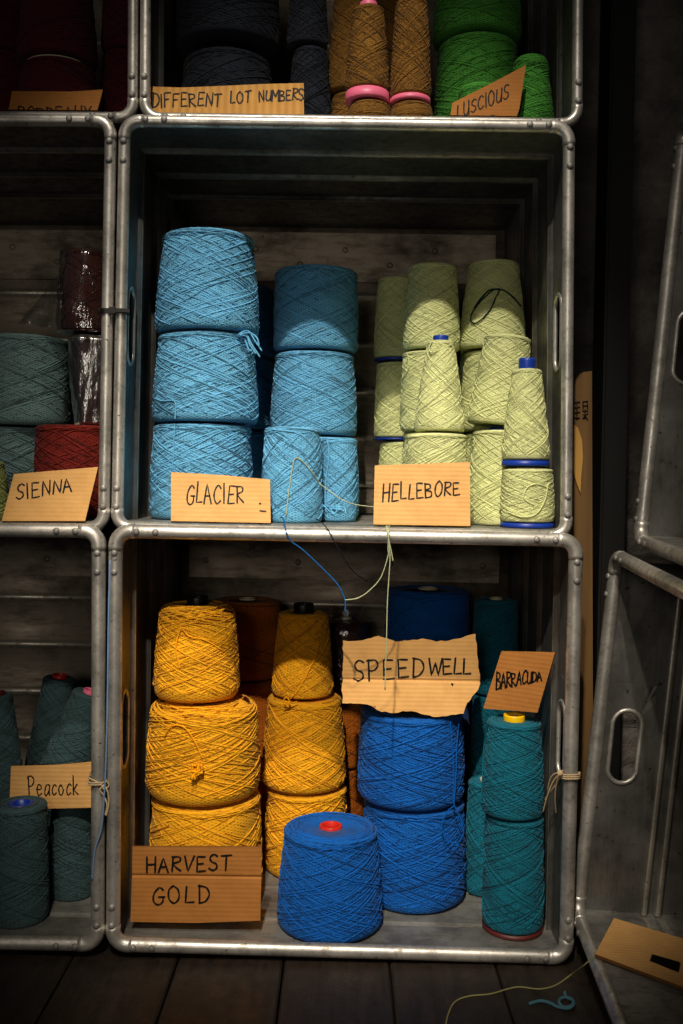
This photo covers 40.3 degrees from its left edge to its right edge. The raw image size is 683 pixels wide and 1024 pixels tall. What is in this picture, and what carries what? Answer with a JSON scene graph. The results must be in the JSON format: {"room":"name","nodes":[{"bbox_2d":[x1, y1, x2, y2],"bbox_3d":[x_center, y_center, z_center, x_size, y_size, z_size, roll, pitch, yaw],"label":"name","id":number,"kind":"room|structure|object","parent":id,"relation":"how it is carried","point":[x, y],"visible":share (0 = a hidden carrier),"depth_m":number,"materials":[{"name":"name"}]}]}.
{"room":"shop","nodes":[
{"label":"shop","id":0,"kind":"room"},
{"bbox_2d":[0,927,611,1023],"bbox_3d":[-0.008,0.659,0.820,3.403,0.034,2.240,1,2,0],"label":"floor","id":1,"kind":"structure","parent":0,"point":[103,984],"depth_m":1.22,"materials":[{"name":"wood"}]},
{"bbox_2d":[0,522,124,951],"bbox_3d":[-0.652,0.303,1.534,0.653,0.597,0.513,1,2,0],"label":"crate","id":2,"kind":"object","parent":1,"relation":"on","point":[54,577],"visible":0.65,"depth_m":1.78,"materials":[{"name":"metal"}]},
{"bbox_2d":[0,795,49,928],"bbox_3d":[-0.474,0.514,1.374,0.083,0.171,0.083,2,2,32],"label":"cone","id":3,"kind":"object","parent":2,"relation":"on","point":[24,850],"visible":1,"depth_m":1.34,"materials":[{"name":"teal fabric"}]},
{"bbox_2d":[47,808,50,847],"bbox_3d":[-0.462,0.536,1.525,0.067,0.119,0.068,1,2,3],"label":"cone","id":4,"kind":"object","parent":2,"relation":"on","point":[49,809],"visible":0.02,"depth_m":1.49,"materials":[{"name":"teal fabric"}]},
{"bbox_2d":[39,687,106,764],"bbox_3d":[-0.445,0.375,1.516,0.113,0.178,0.090,1,2,21],"label":"cone","id":5,"kind":"object","parent":4,"relation":"on","point":[70,742],"visible":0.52,"depth_m":1.49,"materials":[{"name":"teal fabric"}]},
{"bbox_2d":[0,114,130,530],"bbox_3d":[-0.641,-0.271,1.548,0.649,0.587,0.512,1,2,0],"label":"crate","id":6,"kind":"object","parent":2,"relation":"on","point":[59,172],"visible":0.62,"depth_m":1.53,"materials":[{"name":"metal"}]},
{"bbox_2d":[0,462,8,519],"bbox_3d":[-0.507,-0.032,1.325,0.071,0.085,0.070,2,2,34],"label":"cone","id":7,"kind":"object","parent":6,"relation":"on","point":[4,486],"visible":0.8,"depth_m":1.31,"materials":[{"name":"fabric"}]},
{"bbox_2d":[0,426,35,490],"bbox_3d":[-0.545,-0.068,1.539,0.148,0.144,0.148,1,2,-7],"label":"cone","id":8,"kind":"object","parent":6,"relation":"on","point":[17,444],"visible":0.3,"depth_m":1.48,"materials":[{"name":"fabric"}]},
{"bbox_2d":[0,333,70,427],"bbox_3d":[-0.527,-0.214,1.535,0.155,0.146,0.156,1,2,21],"label":"cone","id":9,"kind":"object","parent":8,"relation":"on","point":[35,389],"visible":0.99,"depth_m":1.47,"materials":[{"name":"fabric"}]},
{"bbox_2d":[2,467,97,521],"bbox_3d":[-0.412,-0.025,1.318,0.127,0.079,0.035,1,2,-2],"label":"cardboard sign","id":10,"kind":"object","parent":6,"relation":"on","point":[58,495],"visible":1,"depth_m":1.32,"materials":[{"name":"cardboard"}]},
{"bbox_2d":[34,424,99,518],"bbox_3d":[-0.406,-0.061,1.424,0.124,0.140,0.125,1,2,19],"label":"cone","id":11,"kind":"object","parent":6,"relation":"on","point":[57,446],"visible":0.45,"depth_m":1.37,"materials":[{"name":"fabric"}]},
{"bbox_2d":[67,334,114,425],"bbox_3d":[-0.383,-0.199,1.425,0.073,0.136,0.070,0,2,-20],"label":"plastic bag","id":12,"kind":"object","parent":11,"relation":"on","point":[71,356],"visible":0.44,"depth_m":1.41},
{"bbox_2d":[61,249,102,335],"bbox_3d":[-0.391,-0.334,1.421,0.074,0.121,0.074,2,2,28],"label":"cone","id":13,"kind":"object","parent":12,"relation":"on","point":[82,287],"visible":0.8,"depth_m":1.39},
{"bbox_2d":[73,335,100,423],"bbox_3d":[-0.383,-0.200,1.425,0.054,0.134,0.056,1,2,0],"label":"cone","id":14,"kind":"object","parent":12,"relation":"in","point":[87,351],"visible":0.65,"depth_m":1.41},
{"bbox_2d":[0,0,141,137],"bbox_3d":[-0.601,-0.854,1.561,0.632,0.585,0.511,1,2,0],"label":"crate","id":15,"kind":"object","parent":6,"relation":"on","point":[132,108],"visible":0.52,"depth_m":1.32,"materials":[{"name":"metal"}]},
{"bbox_2d":[8,90,102,111],"bbox_3d":[-0.413,-0.586,1.341,0.134,0.053,0.018,1,2,-1],"label":"cardboard sign","id":16,"kind":"object","parent":15,"relation":"on","point":[89,100],"visible":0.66,"depth_m":1.34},
{"bbox_2d":[17,54,99,111],"bbox_3d":[-0.437,-0.631,1.438,0.137,0.113,0.137,1,2,0],"label":"cone","id":17,"kind":"object","parent":15,"relation":"on","point":[44,72],"visible":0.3,"depth_m":1.39,"materials":[{"name":"fabric"}]},
{"bbox_2d":[16,0,97,72],"bbox_3d":[-0.438,-0.763,1.434,0.121,0.149,0.121,1,2,0],"label":"cone","id":18,"kind":"object","parent":17,"relation":"on","point":[56,27],"visible":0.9,"depth_m":1.39,"materials":[{"name":"fabric"}]},
{"bbox_2d":[101,48,127,111],"bbox_3d":[-0.351,-0.656,1.501,0.071,0.162,0.072,2,2,30],"label":"cone","id":19,"kind":"object","parent":15,"relation":"on","point":[115,69],"visible":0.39,"depth_m":1.47,"materials":[{"name":"fabric"}]},
{"bbox_2d":[101,0,127,52],"bbox_3d":[-0.350,-0.814,1.497,0.072,0.152,0.072,1,2,0],"label":"cone","id":20,"kind":"object","parent":19,"relation":"on","point":[114,33],"visible":0.37,"depth_m":1.47,"materials":[{"name":"fabric"}]},
{"bbox_2d":[49,808,90,901],"bbox_3d":[-0.422,0.524,1.461,0.075,0.149,0.075,0,2,-13],"label":"cone","id":21,"kind":"object","parent":2,"relation":"on","point":[70,828],"visible":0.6,"depth_m":1.43,"materials":[{"name":"teal fabric"}]},
{"bbox_2d":[88,771,109,815],"bbox_3d":[-0.358,0.390,1.347,0.028,0.052,0.155,0,2,-20],"label":"tie","id":22,"kind":"object","parent":2,"relation":"attached to","point":[95,783],"visible":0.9,"depth_m":1.28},
{"bbox_2d":[10,761,90,807],"bbox_3d":[-0.438,0.414,1.412,0.130,0.072,0.012,1,2,0],"label":"cardboard sign","id":23,"kind":"object","parent":22,"relation":"hanging from","point":[60,785],"visible":0.88,"depth_m":1.41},
{"bbox_3d":[-0.519,0.550,1.627,0.086,0.083,0.086,1,2,0],"label":"cone","id":24,"kind":"object","parent":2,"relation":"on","visible":0},
{"bbox_2d":[25,673,75,764],"bbox_3d":[-0.513,0.389,1.621,0.089,0.216,0.085,2,2,30],"label":"cone","id":25,"kind":"object","parent":24,"relation":"on","point":[56,688],"visible":0.46,"depth_m":1.59,"materials":[{"name":"teal fabric"}]},
{"bbox_3d":[-0.546,0.531,1.497,0.073,0.127,0.073,1,2,0],"label":"cone","id":26,"kind":"object","parent":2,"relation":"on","visible":0},
{"bbox_2d":[0,690,22,800],"bbox_3d":[-0.545,0.372,1.492,0.072,0.169,0.072,1,2,14],"label":"cone","id":27,"kind":"object","parent":26,"relation":"on","point":[10,751],"visible":0.84,"depth_m":1.47,"materials":[{"name":"teal fabric"}]},
{"bbox_2d":[105,524,582,964],"bbox_3d":[0.002,0.317,1.534,0.654,0.607,0.513,1,2,0],"label":"crate","id":28,"kind":"object","parent":1,"relation":"on","point":[152,567],"visible":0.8,"depth_m":1.37,"materials":[{"name":"metal"}]},
{"bbox_2d":[91,560,109,879],"bbox_3d":[-0.332,0.288,1.279,0.024,0.444,0.009,1,2,0],"label":"strand","id":29,"kind":"object","parent":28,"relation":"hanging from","point":[109,560],"visible":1,"depth_m":1.28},
{"bbox_2d":[130,846,261,922],"bbox_3d":[-0.209,0.537,1.343,0.187,0.109,0.013,1,2,0],"label":"cardboard sign","id":30,"kind":"object","parent":28,"relation":"on","point":[171,884],"visible":1,"depth_m":1.34,"materials":[{"name":"cardboard"}]},
{"bbox_2d":[149,789,262,889],"bbox_3d":[-0.211,0.517,1.448,0.177,0.170,0.178,1,2,6],"label":"cone","id":31,"kind":"object","parent":28,"relation":"on","point":[238,823],"visible":0.45,"depth_m":1.38,"materials":[{"name":"fabric"}]},
{"bbox_2d":[145,692,260,806],"bbox_3d":[-0.214,0.358,1.438,0.178,0.146,0.187,1,2,0],"label":"cone","id":32,"kind":"object","parent":31,"relation":"on","point":[198,754],"visible":0.91,"depth_m":1.37,"materials":[{"name":"fabric"}]},
{"bbox_2d":[152,595,239,702],"bbox_3d":[-0.223,0.206,1.439,0.134,0.153,0.134,1,2,0],"label":"cone","id":33,"kind":"object","parent":32,"relation":"on","point":[196,656],"visible":1,"depth_m":1.39,"materials":[{"name":"fabric"}]},
{"bbox_2d":[257,768,266,850],"bbox_3d":[-0.167,0.523,1.696,0.141,0.147,0.141,1,2,0],"label":"cone","id":34,"kind":"object","parent":28,"relation":"on","point":[262,788],"visible":0.03,"depth_m":1.64,"materials":[{"name":"fabric"}]},
{"bbox_2d":[238,679,272,767],"bbox_3d":[-0.166,0.372,1.692,0.140,0.153,0.139,1,2,0],"label":"cone","id":35,"kind":"object","parent":34,"relation":"on","point":[259,691],"visible":0.12,"depth_m":1.63,"materials":[{"name":"fabric"}]},
{"bbox_2d":[216,596,280,680],"bbox_3d":[-0.171,0.225,1.688,0.132,0.140,0.132,1,2,0],"label":"cone","id":36,"kind":"object","parent":35,"relation":"on","point":[256,616],"visible":0.54,"depth_m":1.63,"materials":[{"name":"fabric"}]},
{"bbox_2d":[264,783,346,876],"bbox_3d":[-0.060,0.531,1.581,0.142,0.143,0.142,1,2,0],"label":"cone","id":37,"kind":"object","parent":28,"relation":"on","point":[281,808],"visible":0.47,"depth_m":1.53,"materials":[{"name":"fabric"}]},
{"bbox_2d":[261,692,345,794],"bbox_3d":[-0.063,0.378,1.577,0.144,0.161,0.144,0,2,-33],"label":"cone","id":38,"kind":"object","parent":37,"relation":"on","point":[304,743],"visible":0.91,"depth_m":1.52,"materials":[{"name":"fabric"}]},
{"bbox_2d":[271,602,333,698],"bbox_3d":[-0.065,0.230,1.572,0.106,0.153,0.106,1,2,0],"label":"cone","id":39,"kind":"object","parent":38,"relation":"on","point":[302,664],"visible":1,"depth_m":1.53,"materials":[{"name":"fabric"}]},
{"bbox_2d":[276,812,382,942],"bbox_3d":[-0.017,0.537,1.385,0.158,0.145,0.158,0,2,-18],"label":"cone","id":40,"kind":"object","parent":28,"relation":"on","point":[330,887],"visible":1,"depth_m":1.32,"materials":[{"name":"blue fabric"}]},
{"bbox_2d":[111,114,574,533],"bbox_3d":[0.004,-0.263,1.548,0.650,0.587,0.512,1,2,0],"label":"crate","id":41,"kind":"object","parent":28,"relation":"on","point":[374,198],"visible":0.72,"depth_m":1.45,"materials":[{"name":"metal"}]},
{"bbox_2d":[149,423,252,518],"bbox_3d":[-0.217,-0.063,1.449,0.162,0.146,0.163,1,2,0],"label":"cone","id":42,"kind":"object","parent":41,"relation":"on","point":[198,448],"visible":0.73,"depth_m":1.38,"materials":[{"name":"fabric"}]},
{"bbox_2d":[152,330,262,425],"bbox_3d":[-0.206,-0.206,1.445,0.172,0.138,0.164,1,2,0],"label":"cone","id":43,"kind":"object","parent":42,"relation":"on","point":[209,377],"visible":0.98,"depth_m":1.38,"materials":[{"name":"fabric"}]},
{"bbox_2d":[154,227,259,338],"bbox_3d":[-0.207,-0.350,1.440,0.162,0.152,0.162,2,2,27],"label":"cone","id":44,"kind":"object","parent":43,"relation":"on","point":[207,281],"visible":0.98,"depth_m":1.38,"materials":[{"name":"fabric"}]},
{"bbox_2d":[171,472,270,523],"bbox_3d":[-0.172,-0.020,1.319,0.146,0.071,0.029,1,2,1],"label":"cardboard sign","id":45,"kind":"object","parent":41,"relation":"on","point":[210,498],"visible":1,"depth_m":1.32,"materials":[{"name":"cardboard"}]},
{"bbox_2d":[250,431,264,478],"bbox_3d":[-0.190,-0.071,1.679,0.136,0.151,0.136,1,2,0],"label":"cone","id":46,"kind":"object","parent":41,"relation":"on","point":[257,438],"visible":0.09,"depth_m":1.63,"materials":[{"name":"fabric"}]},
{"bbox_2d":[246,356,272,431],"bbox_3d":[-0.186,-0.212,1.675,0.136,0.130,0.136,1,2,0],"label":"cone","id":47,"kind":"object","parent":46,"relation":"on","point":[264,367],"visible":0.14,"depth_m":1.63,"materials":[{"name":"fabric"}]},
{"bbox_2d":[253,284,274,359],"bbox_3d":[-0.186,-0.341,1.671,0.135,0.125,0.135,1,2,0],"label":"cone","id":48,"kind":"object","parent":47,"relation":"on","point":[265,336],"visible":0.22,"depth_m":1.64,"materials":[{"name":"fabric"}]},
{"bbox_2d":[261,426,322,522],"bbox_3d":[-0.074,-0.056,1.393,0.096,0.140,0.096,1,2,0],"label":"cone","id":49,"kind":"object","parent":41,"relation":"on","point":[292,460],"visible":0.88,"depth_m":1.35,"materials":[{"name":"fabric"}]},
{"bbox_2d":[321,438,356,521],"bbox_3d":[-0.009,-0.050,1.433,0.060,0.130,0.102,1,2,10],"label":"cone","id":50,"kind":"object","parent":41,"relation":"on","point":[339,464],"visible":0.88,"depth_m":1.43,"materials":[{"name":"fabric"}]},
{"bbox_2d":[320,436,358,515],"bbox_3d":[-0.043,-0.059,1.579,0.149,0.137,0.149,1,2,21],"label":"cone","id":51,"kind":"object","parent":41,"relation":"on","point":[356,441],"visible":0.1,"depth_m":1.56,"materials":[{"name":"fabric"}]},
{"bbox_2d":[270,350,356,437],"bbox_3d":[-0.047,-0.198,1.575,0.148,0.140,0.148,2,2,40],"label":"cone","id":52,"kind":"object","parent":51,"relation":"on","point":[311,388],"visible":0.89,"depth_m":1.51,"materials":[{"name":"fabric"}]},
{"bbox_2d":[273,264,358,354],"bbox_3d":[-0.043,-0.337,1.571,0.144,0.137,0.144,1,2,5],"label":"cone","id":53,"kind":"object","parent":52,"relation":"on","point":[316,305],"visible":0.99,"depth_m":1.51,"materials":[{"name":"fabric"}]},
{"bbox_2d":[139,0,582,127],"bbox_3d":[0.031,-0.848,1.561,0.632,0.584,0.511,1,2,0],"label":"crate","id":54,"kind":"object","parent":41,"relation":"on","point":[552,29],"visible":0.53,"depth_m":1.41,"materials":[{"name":"metal"}]},
{"bbox_2d":[181,47,271,86],"bbox_3d":[-0.181,-0.648,1.482,0.163,0.152,0.164,0,2,-13],"label":"cone","id":55,"kind":"object","parent":54,"relation":"on","point":[211,66],"visible":0.37,"depth_m":1.42,"materials":[{"name":"fabric"}]},
{"bbox_2d":[177,0,280,65],"bbox_3d":[-0.178,-0.805,1.477,0.163,0.156,0.164,1,2,13],"label":"cone","id":56,"kind":"object","parent":55,"relation":"on","point":[249,25],"visible":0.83,"depth_m":1.42,"materials":[{"name":"fabric"}]},
{"bbox_2d":[151,83,303,114],"bbox_3d":[-0.165,-0.601,1.350,0.224,0.050,0.015,1,2,0],"label":"cardboard sign","id":57,"kind":"object","parent":54,"relation":"on","point":[285,98],"visible":0.98,"depth_m":1.35,"materials":[{"name":"cardboard"}]},
{"bbox_2d":[290,45,331,114],"bbox_3d":[-0.049,-0.639,1.431,0.074,0.141,0.074,0,2,-15],"label":"cone","id":58,"kind":"object","parent":54,"relation":"on","point":[310,67],"visible":0.57,"depth_m":1.41,"materials":[{"name":"fabric"}]},
{"bbox_2d":[286,0,328,53],"bbox_3d":[-0.051,-0.782,1.427,0.065,0.142,0.064,1,2,0],"label":"cone","id":59,"kind":"object","parent":58,"relation":"on","point":[307,24],"visible":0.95,"depth_m":1.40,"materials":[{"name":"fabric"}]},
{"bbox_2d":[331,92,348,114],"bbox_3d":[0.017,-0.611,1.462,0.079,0.083,0.079,2,2,42],"label":"cone","id":60,"kind":"object","parent":54,"relation":"on","point":[338,104],"visible":0.15,"depth_m":1.43,"materials":[{"name":"fabric"}]},
{"bbox_2d":[328,0,362,98],"bbox_3d":[0.017,-0.738,1.459,0.078,0.169,0.079,2,2,24],"label":"cone","id":61,"kind":"object","parent":60,"relation":"on","point":[342,9],"visible":0.43,"depth_m":1.43,"materials":[{"name":"fabric"}]},
{"bbox_2d":[348,99,390,115],"bbox_3d":[0.041,-0.580,1.358,0.065,0.030,0.065,2,2,41],"label":"cone","id":62,"kind":"object","parent":54,"relation":"on","point":[373,107],"visible":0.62,"depth_m":1.33,"materials":[{"name":"fabric"}]},
{"bbox_2d":[345,0,389,107],"bbox_3d":[0.038,-0.668,1.356,0.065,0.144,0.066,2,2,38],"label":"cone","id":63,"kind":"object","parent":62,"relation":"on","point":[367,73],"visible":0.99,"depth_m":1.33,"materials":[{"name":"brown fabric"}]},
{"bbox_2d":[388,74,390,112],"bbox_3d":[0.090,-0.647,1.561,0.077,0.153,0.078,1,2,0],"label":"cone","id":64,"kind":"object","parent":54,"relation":"on","point":[389,74],"visible":0.02,"depth_m":1.53,"materials":[{"name":"fabric"}]},
{"bbox_2d":[376,0,398,73],"bbox_3d":[0.089,-0.800,1.557,0.077,0.152,0.077,1,2,0],"label":"cone","id":65,"kind":"object","parent":64,"relation":"on","point":[388,6],"visible":0.18,"depth_m":1.52,"materials":[{"name":"fabric"}]},
{"bbox_2d":[390,100,432,115],"bbox_3d":[0.102,-0.579,1.358,0.065,0.028,0.065,0,2,-13],"label":"cone","id":66,"kind":"object","parent":54,"relation":"on","point":[410,107],"visible":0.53,"depth_m":1.33,"materials":[{"name":"fabric"}]},
{"bbox_2d":[389,0,431,107],"bbox_3d":[0.101,-0.668,1.356,0.061,0.149,0.062,2,2,39],"label":"cone","id":67,"kind":"object","parent":66,"relation":"on","point":[410,79],"visible":0.98,"depth_m":1.33,"materials":[{"name":"fabric"}]},
{"bbox_2d":[433,31,517,116],"bbox_3d":[0.220,-0.663,1.516,0.141,0.190,0.141,0,2,-17],"label":"cone","id":68,"kind":"object","parent":54,"relation":"on","point":[476,56],"visible":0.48,"depth_m":1.46,"materials":[{"name":"green fabric"}]},
{"bbox_2d":[432,0,521,52],"bbox_3d":[0.221,-0.829,1.511,0.144,0.141,0.144,-1,2,-39],"label":"cone","id":69,"kind":"object","parent":68,"relation":"on","point":[452,18],"visible":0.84,"depth_m":1.46,"materials":[{"name":"green fabric"}]},
{"bbox_2d":[450,65,525,116],"bbox_3d":[0.214,-0.609,1.343,0.114,0.087,0.023,1,2,-8],"label":"cardboard sign","id":70,"kind":"object","parent":54,"relation":"on","point":[502,97],"visible":0.98,"depth_m":1.34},
{"bbox_2d":[512,53,553,117],"bbox_3d":[0.286,-0.625,1.412,0.076,0.123,0.077,1,2,9],"label":"cone","id":71,"kind":"object","parent":54,"relation":"on","point":[536,101],"visible":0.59,"depth_m":1.38,"materials":[{"name":"green fabric"}]},
{"bbox_2d":[378,441,403,464],"bbox_3d":[0.102,-0.057,1.639,0.080,0.136,0.080,1,2,0],"label":"cone","id":72,"kind":"object","parent":41,"relation":"on","point":[390,453],"visible":0.3,"depth_m":1.61,"materials":[{"name":"fabric"}]},
{"bbox_2d":[374,361,415,440],"bbox_3d":[0.096,-0.195,1.635,0.077,0.137,0.077,0,2,-23],"label":"cone","id":73,"kind":"object","parent":72,"relation":"on","point":[388,374],"visible":0.68,"depth_m":1.60,"materials":[{"name":"fabric"}]},
{"bbox_2d":[374,276,407,362],"bbox_3d":[0.095,-0.337,1.631,0.077,0.146,0.076,2,2,33],"label":"cone","id":74,"kind":"object","parent":73,"relation":"on","point":[391,290],"visible":0.7,"depth_m":1.60,"materials":[{"name":"fabric"}]},
{"bbox_2d":[402,433,413,463],"bbox_3d":[0.145,-0.058,1.524,0.098,0.146,0.098,2,2,26],"label":"cone","id":75,"kind":"object","parent":41,"relation":"on","point":[405,435],"visible":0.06,"depth_m":1.51,"materials":[{"name":"fabric"}]},
{"bbox_2d":[399,350,425,432],"bbox_3d":[0.141,-0.197,1.520,0.092,0.130,0.091,2,2,35],"label":"cone","id":76,"kind":"object","parent":75,"relation":"on","point":[413,361],"visible":0.34,"depth_m":1.49,"materials":[{"name":"fabric"}]},
{"bbox_2d":[403,262,459,351],"bbox_3d":[0.147,-0.332,1.516,0.094,0.139,0.094,2,2,24],"label":"cone","id":77,"kind":"object","parent":76,"relation":"on","point":[432,301],"visible":0.97,"depth_m":1.48,"materials":[{"name":"fabric"}]},
{"bbox_2d":[373,462,469,526],"bbox_3d":[0.114,-0.026,1.320,0.138,0.091,0.029,1,2,0],"label":"cardboard sign","id":78,"kind":"object","parent":41,"relation":"on","point":[430,494],"visible":1,"depth_m":1.32,"materials":[{"name":"cardboard"}]},
{"bbox_2d":[405,432,466,463],"bbox_3d":[0.142,-0.050,1.399,0.096,0.138,0.096,1,2,0],"label":"cone","id":79,"kind":"object","parent":41,"relation":"on","point":[431,447],"visible":0.43,"depth_m":1.36,"materials":[{"name":"fabric"}]},
{"bbox_2d":[413,335,464,432],"bbox_3d":[0.148,-0.192,1.395,0.077,0.143,0.077,-1,2,-39],"label":"cone","id":80,"kind":"object","parent":79,"relation":"on","point":[439,408],"visible":1,"depth_m":1.37,"materials":[{"name":"green fabric"}]},
{"bbox_2d":[465,433,472,462],"bbox_3d":[0.249,-0.058,1.541,0.102,0.148,0.102,1,2,6],"label":"cone","id":81,"kind":"object","parent":41,"relation":"on","point":[469,436],"visible":0.05,"depth_m":1.52,"materials":[{"name":"fabric"}]},
{"bbox_2d":[461,350,488,432],"bbox_3d":[0.248,-0.199,1.536,0.108,0.132,0.109,0,2,-29],"label":"cone","id":82,"kind":"object","parent":81,"relation":"on","point":[471,360],"visible":0.23,"depth_m":1.51,"materials":[{"name":"fabric"}]},
{"bbox_2d":[459,259,525,352],"bbox_3d":[0.250,-0.338,1.533,0.112,0.145,0.111,-1,2,-44],"label":"cone","id":83,"kind":"object","parent":82,"relation":"on","point":[506,316],"visible":0.91,"depth_m":1.49,"materials":[{"name":"fabric"}]},
{"bbox_2d":[470,427,515,524],"bbox_3d":[0.246,-0.056,1.444,0.100,0.150,0.101,0,2,-30],"label":"cone","id":84,"kind":"object","parent":41,"relation":"on","point":[486,469],"visible":0.57,"depth_m":1.41,"materials":[{"name":"green fabric"}]},
{"bbox_2d":[467,333,530,426],"bbox_3d":[0.244,-0.202,1.440,0.097,0.145,0.096,1,2,21],"label":"cone","id":85,"kind":"object","parent":84,"relation":"on","point":[501,353],"visible":0.77,"depth_m":1.41,"materials":[{"name":"fabric"}]},
{"bbox_2d":[499,467,554,527],"bbox_3d":[0.272,-0.022,1.364,0.081,0.088,0.082,2,2,40],"label":"cone","id":86,"kind":"object","parent":41,"relation":"on","point":[527,498],"visible":1,"depth_m":1.33,"materials":[{"name":"fabric"}]},
{"bbox_2d":[501,358,549,466],"bbox_3d":[0.270,-0.145,1.361,0.071,0.157,0.071,2,2,26],"label":"cone","id":87,"kind":"object","parent":86,"relation":"on","point":[525,442],"visible":1,"depth_m":1.34,"materials":[{"name":"green fabric"}]},
{"bbox_2d":[344,767,363,816],"bbox_3d":[0.003,0.531,1.707,0.082,0.140,0.082,1,2,0],"label":"cone","id":88,"kind":"object","parent":28,"relation":"on","point":[354,800],"visible":0.18,"depth_m":1.67,"materials":[{"name":"fabric"}]},
{"bbox_2d":[341,703,363,768],"bbox_3d":[0.003,0.397,1.702,0.084,0.126,0.085,1,2,0],"label":"cone","id":89,"kind":"object","parent":88,"relation":"on","point":[351,713],"visible":0.19,"depth_m":1.67,"materials":[{"name":"fabric"}]},
{"bbox_2d":[326,604,372,699],"bbox_3d":[0.008,0.252,1.699,0.106,0.167,0.110,1,2,0],"label":"plastic bag","id":90,"kind":"object","parent":89,"relation":"on","point":[326,604],"visible":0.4,"depth_m":1.70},
{"bbox_2d":[328,616,367,698],"bbox_3d":[0.007,0.262,1.699,0.092,0.142,0.093,1,2,0],"label":"cone","id":91,"kind":"object","parent":90,"relation":"in","point":[347,628],"visible":0.44,"depth_m":1.66,"materials":[{"name":"plastic"}]},
{"bbox_2d":[363,799,465,913],"bbox_3d":[0.115,0.532,1.491,0.170,0.157,0.170,1,2,11],"label":"cone","id":92,"kind":"object","parent":28,"relation":"on","point":[422,872],"visible":0.59,"depth_m":1.42,"materials":[{"name":"fabric"}]},
{"bbox_2d":[357,704,464,843],"bbox_3d":[0.112,0.405,1.488,0.172,0.191,0.172,1,2,-3],"label":"cone","id":93,"kind":"object","parent":92,"relation":"on","point":[408,760],"visible":0.84,"depth_m":1.42,"materials":[{"name":"fabric"}]},
{"bbox_2d":[342,634,479,716],"bbox_3d":[0.106,0.249,1.423,0.212,0.124,0.028,1,2,0],"label":"cardboard sign","id":94,"kind":"object","parent":93,"relation":"on","point":[432,678],"visible":1,"depth_m":1.42,"materials":[{"name":"cardboard"}]},
{"bbox_2d":[462,784,467,834],"bbox_3d":[0.156,0.546,1.682,0.157,0.120,0.156,1,2,0],"label":"cone","id":95,"kind":"object","parent":28,"relation":"on","point":[465,794],"visible":0.03,"depth_m":1.64,"materials":[{"name":"fabric"}]},
{"bbox_2d":[463,702,469,785],"bbox_3d":[0.155,0.399,1.678,0.156,0.172,0.157,1,2,0],"label":"cone","id":96,"kind":"object","parent":95,"relation":"on","point":[466,724],"visible":0.09,"depth_m":1.64,"materials":[{"name":"fabric"}]},
{"bbox_2d":[384,585,469,641],"bbox_3d":[0.154,0.224,1.673,0.156,0.177,0.157,0,2,-23],"label":"cone","id":97,"kind":"object","parent":96,"relation":"on","point":[436,613],"visible":0.62,"depth_m":1.61,"materials":[{"name":"fabric"}]},
{"bbox_2d":[465,775,485,896],"bbox_3d":[0.235,0.523,1.511,0.070,0.183,0.070,2,2,44],"label":"cone","id":98,"kind":"object","parent":28,"relation":"on","point":[475,815],"visible":0.36,"depth_m":1.49,"materials":[{"name":"fabric"}]},
{"bbox_2d":[481,813,544,940],"bbox_3d":[0.256,0.532,1.384,0.092,0.173,0.092,2,2,27],"label":"cone","id":99,"kind":"object","parent":28,"relation":"on","point":[513,882],"visible":0.81,"depth_m":1.35,"materials":[{"name":"fabric"}]},
{"bbox_2d":[480,712,544,820],"bbox_3d":[0.254,0.372,1.379,0.095,0.144,0.093,1,2,0],"label":"cone","id":100,"kind":"object","parent":99,"relation":"on","point":[512,785],"visible":0.99,"depth_m":1.34,"materials":[{"name":"teal fabric"}]},
{"bbox_2d":[483,651,555,712],"bbox_3d":[0.262,0.249,1.373,0.107,0.096,0.012,2,2,34],"label":"cardboard sign","id":101,"kind":"object","parent":100,"relation":"on","point":[520,678],"visible":1,"depth_m":1.37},
{"bbox_3d":[0.261,0.541,1.612,0.080,0.142,0.080,1,2,0],"label":"cone","id":102,"kind":"object","parent":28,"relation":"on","visible":0},
{"bbox_2d":[469,693,515,777],"bbox_3d":[0.262,0.390,1.607,0.080,0.157,0.080,2,2,29],"label":"cone","id":103,"kind":"object","parent":102,"relation":"on","point":[479,718],"visible":0.28,"depth_m":1.58,"materials":[{"name":"fabric"}]},
{"bbox_2d":[473,597,517,695],"bbox_3d":[0.265,0.229,1.602,0.080,0.164,0.080,2,2,33],"label":"cone","id":104,"kind":"object","parent":103,"relation":"on","point":[495,623],"visible":0.71,"depth_m":1.57,"materials":[{"name":"fabric"}]},
{"bbox_2d":[568,371,592,853],"bbox_3d":[0.367,0.206,1.435,0.056,0.842,0.024,1,2,0],"label":"wooden board","id":105,"kind":"object","parent":1,"relation":"on","point":[581,529],"visible":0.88,"depth_m":1.42,"materials":[{"name":"brown wood"}]},
{"bbox_2d":[592,0,636,779],"bbox_3d":[0.497,-0.429,1.708,0.045,2.100,0.080,1,2,0],"label":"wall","id":106,"kind":"structure","parent":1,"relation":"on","point":[617,56],"depth_m":1.68,"materials":[{"name":"brown wood"}]},
{"bbox_2d":[574,551,682,1023],"bbox_3d":[0.572,0.354,1.041,0.536,0.577,0.621,1,2,0],"label":"crate","id":107,"kind":"object","parent":1,"relation":"on","point":[629,864],"visible":0.88,"depth_m":1.33,"materials":[{"name":"metal"}]},
{"bbox_2d":[595,918,682,989],"bbox_3d":[0.423,0.583,1.229,0.157,0.017,0.130,2,2,34],"label":"cardboard piece","id":108,"kind":"object","parent":107,"relation":"on","point":[651,953],"visible":1,"depth_m":1.23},
{"bbox_2d":[633,118,682,565],"bbox_3d":[0.666,-0.224,1.044,0.540,0.650,0.621,1,2,0],"label":"crate","id":109,"kind":"object","parent":107,"relation":"on","point":[658,520],"visible":1,"depth_m":1.34,"materials":[{"name":"metal"}]},
{"bbox_2d":[557,0,682,780],"bbox_3d":[0.007,-0.496,1.880,3.200,2.200,0.026,1,2,0],"label":"wall","id":110,"kind":"structure","parent":0,"point":[658,103],"depth_m":1.87,"materials":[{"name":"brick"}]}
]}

